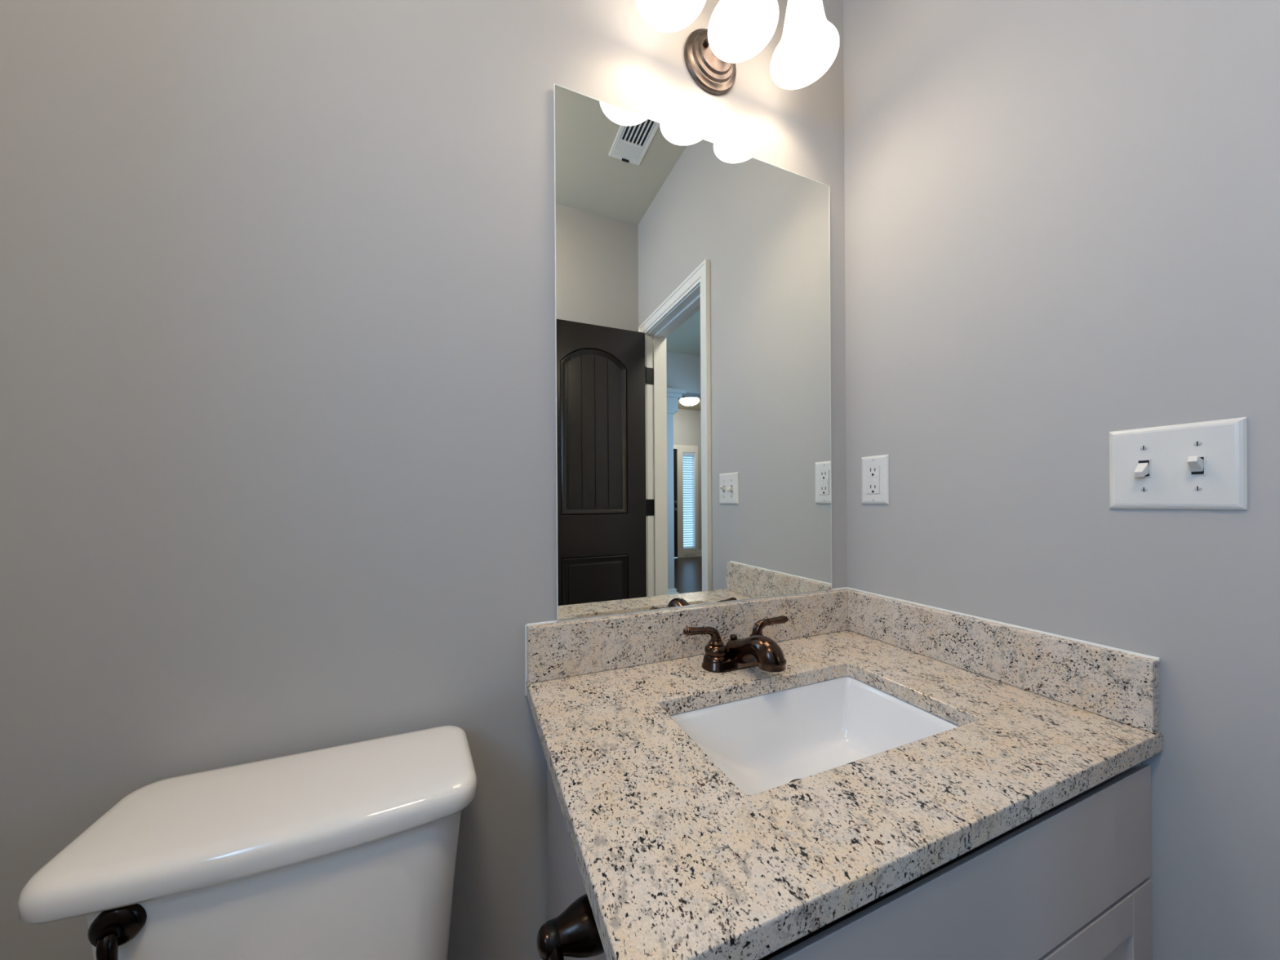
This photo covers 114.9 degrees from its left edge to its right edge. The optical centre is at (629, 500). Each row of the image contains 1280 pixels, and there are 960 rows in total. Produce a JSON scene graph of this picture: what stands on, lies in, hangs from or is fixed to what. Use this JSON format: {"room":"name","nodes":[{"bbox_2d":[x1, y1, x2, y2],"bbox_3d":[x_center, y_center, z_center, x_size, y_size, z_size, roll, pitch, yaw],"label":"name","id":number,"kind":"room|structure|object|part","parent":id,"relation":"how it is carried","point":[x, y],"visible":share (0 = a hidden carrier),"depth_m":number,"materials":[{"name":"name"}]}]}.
{"room":"bathroom","nodes":[
{"label":"bathroom","id":0,"kind":"room"},
{"bbox_2d":[0,0,847,959],"bbox_3d":[-0.243,-0.219,0.802,1.700,2.730,0.100,0,0,-22],"label":"wall","id":1,"kind":"structure","parent":0,"point":[277,411],"depth_m":0.63,"materials":[{"name":"grey paint"}]},
{"bbox_2d":[527,589,847,683],"bbox_3d":[0.181,0.282,0.901,0.795,0.101,0.020,0,0,-22],"label":"backsplash","id":2,"kind":"structure","parent":1,"relation":"attached to","point":[564,649],"depth_m":0.84,"materials":[{"name":"stone"}]},
{"bbox_2d":[553,84,831,620],"bbox_3d":[0.183,-0.284,0.913,0.702,1.025,0.008,0,0,-22],"label":"wall mirror","id":3,"kind":"object","parent":1,"relation":"attached to","point":[692,273],"visible":1,"depth_m":0.88,"materials":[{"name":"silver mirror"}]},
{"bbox_2d":[635,0,839,95],"bbox_3d":[0.213,-1.038,0.831,0.449,0.250,0.185,0,0,-22],"label":"vanity light","id":4,"kind":"object","parent":1,"relation":"attached to","point":[737,31],"visible":1,"depth_m":0.86,"materials":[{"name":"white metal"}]},
{"bbox_3d":[0.077,-1.012,0.750,0.135,0.150,0.135,0,0,-22],"label":"lamp shade","id":5,"kind":"part","parent":4,"relation":"part of","materials":[{"name":"white glass"}]},
{"bbox_3d":[0.223,-1.012,0.808,0.135,0.150,0.135,0,0,-22],"label":"lamp shade","id":6,"kind":"part","parent":4,"relation":"part of","materials":[{"name":"white glass"}]},
{"bbox_3d":[0.368,-1.047,0.866,0.044,0.072,0.044,0,0,-22],"label":"bulb","id":7,"kind":"part","parent":4,"relation":"part of","materials":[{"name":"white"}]},
{"bbox_3d":[0.368,-1.013,0.866,0.135,0.150,0.135,0,0,-22],"label":"lamp shade","id":8,"kind":"part","parent":4,"relation":"part of","materials":[{"name":"white glass"}]},
{"bbox_2d":[843,0,1279,959],"bbox_3d":[0.876,-0.226,0.439,0.115,2.730,1.600,0,0,-22],"label":"wall","id":9,"kind":"structure","parent":0,"point":[1062,217],"depth_m":0.65,"materials":[{"name":"grey paint"}]},
{"bbox_2d":[861,454,888,504],"bbox_3d":[0.592,-0.049,0.991,0.008,0.118,0.071,0,0,-22],"label":"wall outlet","id":10,"kind":"object","parent":9,"relation":"attached to","point":[874,469],"visible":1,"depth_m":0.98,"materials":[{"name":"white plastic"}]},
{"bbox_2d":[866,465,879,493],"bbox_3d":[0.590,-0.049,0.990,0.001,0.068,0.034,0,0,-22],"label":"receptacle","id":11,"kind":"object","parent":10,"relation":"attached to","point":[873,471],"depth_m":0.99,"materials":[{"name":"white plastic"}]},
{"bbox_2d":[1108,417,1247,510],"bbox_3d":[0.750,-0.046,0.570,0.024,0.118,0.120,0,0,-22],"label":"switch plate","id":12,"kind":"object","parent":9,"relation":"attached to","point":[1197,465],"visible":1,"depth_m":0.56,"materials":[{"name":"white plastic"}]},
{"bbox_3d":[0.041,1.169,0.105,1.700,0.050,1.600,0,0,-22],"label":"floor","id":13,"kind":"structure","parent":0,"visible":0},
{"bbox_2d":[17,725,477,959],"bbox_3d":[-0.346,0.762,0.324,0.434,0.768,0.676,0,0,-22],"label":"toilet","id":14,"kind":"object","parent":13,"relation":"on","point":[348,851],"visible":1,"depth_m":0.49,"materials":[{"name":"white ceramic"}]},
{"bbox_3d":[-0.527,0.461,0.414,0.042,0.083,0.039,0,0,-22],"label":"flush lever","id":15,"kind":"part","parent":14,"relation":"part of","materials":[{"name":"brown metal"}]},
{"bbox_3d":[-0.431,0.589,0.554,0.382,0.345,0.178,0,0,-22],"label":"tank","id":16,"kind":"part","parent":14,"relation":"part of","materials":[{"name":"white ceramic"}]},
{"bbox_2d":[546,762,1151,959],"bbox_3d":[0.304,0.752,0.665,0.778,0.780,0.541,0,0,-22],"label":"vanity cabinet","id":17,"kind":"object","parent":13,"relation":"on","point":[1070,881],"visible":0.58,"depth_m":0.49,"materials":[{"name":"grey paint"}]},
{"bbox_2d":[537,893,604,959],"bbox_3d":[-0.042,0.462,0.381,0.070,0.050,0.172,0,0,-22],"label":"toilet paper holder","id":18,"kind":"object","parent":17,"relation":"attached to","point":[574,933],"visible":0.93,"depth_m":0.42,"materials":[{"name":"brown metal"}]},
{"bbox_3d":[-0.052,0.460,0.358,0.015,0.025,0.138,0,0,-22],"label":"roll arm","id":19,"kind":"part","parent":18,"relation":"part of","materials":[{"name":"brown metal"}]},
{"bbox_2d":[524,586,1163,959],"bbox_3d":[0.282,0.294,0.673,0.822,0.133,0.523,0,0,-22],"label":"countertop","id":20,"kind":"structure","parent":17,"relation":"on","point":[675,861],"depth_m":0.53,"materials":[{"name":"white stone"}]},
{"bbox_2d":[683,615,788,672],"bbox_3d":[0.218,0.289,0.826,0.188,0.086,0.181,0,0,22],"label":"bathroom faucet","id":21,"kind":"object","parent":20,"relation":"on","point":[758,650],"visible":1,"depth_m":0.79,"materials":[{"name":"brown metal"}]},
{"bbox_3d":[0.143,0.265,0.804,0.083,0.038,0.021,0,0,-22],"label":"lever","id":22,"kind":"part","parent":21,"relation":"part of","materials":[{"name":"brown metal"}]},
{"bbox_3d":[0.172,0.298,0.816,0.049,0.038,0.049,0,0,-22],"label":"handle","id":23,"kind":"part","parent":21,"relation":"part of","materials":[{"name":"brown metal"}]},
{"bbox_3d":[0.219,0.322,0.834,0.158,0.020,0.058,0,0,-22],"label":"plate","id":24,"kind":"part","parent":21,"relation":"part of","materials":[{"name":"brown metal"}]},
{"bbox_3d":[0.215,0.296,0.845,0.016,0.037,0.016,0,0,-22],"label":"lift rod","id":25,"kind":"part","parent":21,"relation":"part of","materials":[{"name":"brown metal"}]},
{"bbox_3d":[0.240,0.292,0.782,0.048,0.077,0.138,0,0,-22],"label":"spout","id":26,"kind":"part","parent":21,"relation":"part of","materials":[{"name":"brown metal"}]},
{"bbox_3d":[0.296,0.264,0.860,0.083,0.037,0.021,0,0,-14],"label":"lever","id":27,"kind":"part","parent":21,"relation":"part of","materials":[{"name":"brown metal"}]},
{"bbox_2d":[669,675,959,795],"bbox_3d":[0.290,0.437,0.648,0.492,0.151,0.292,0,0,-22],"label":"undermount sink","id":28,"kind":"object","parent":20,"relation":"in","point":[762,743],"visible":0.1,"depth_m":0.75,"materials":[{"name":"white ceramic"}]},
{"bbox_3d":[0.388,0.458,0.447,0.764,0.158,0.010,0,0,-22],"label":"drawer","id":29,"kind":"part","parent":17,"relation":"part of","materials":[{"name":"grey paint"}]},
{"bbox_3d":[0.568,0.784,0.518,0.380,0.484,0.010,0,0,-22],"label":"cabinet door","id":30,"kind":"part","parent":17,"relation":"part of","materials":[{"name":"grey paint"}]},
{"bbox_3d":[0.567,0.784,0.520,0.260,0.366,0.004,0,0,-22],"label":"recessed panel","id":31,"kind":"part","parent":17,"relation":"part of","materials":[{"name":"grey paint"}]},
{"bbox_3d":[0.385,0.724,0.461,0.778,0.635,0.019,0,0,-22],"label":"frame","id":32,"kind":"part","parent":17,"relation":"part of","materials":[{"name":"grey paint"}]}
]}

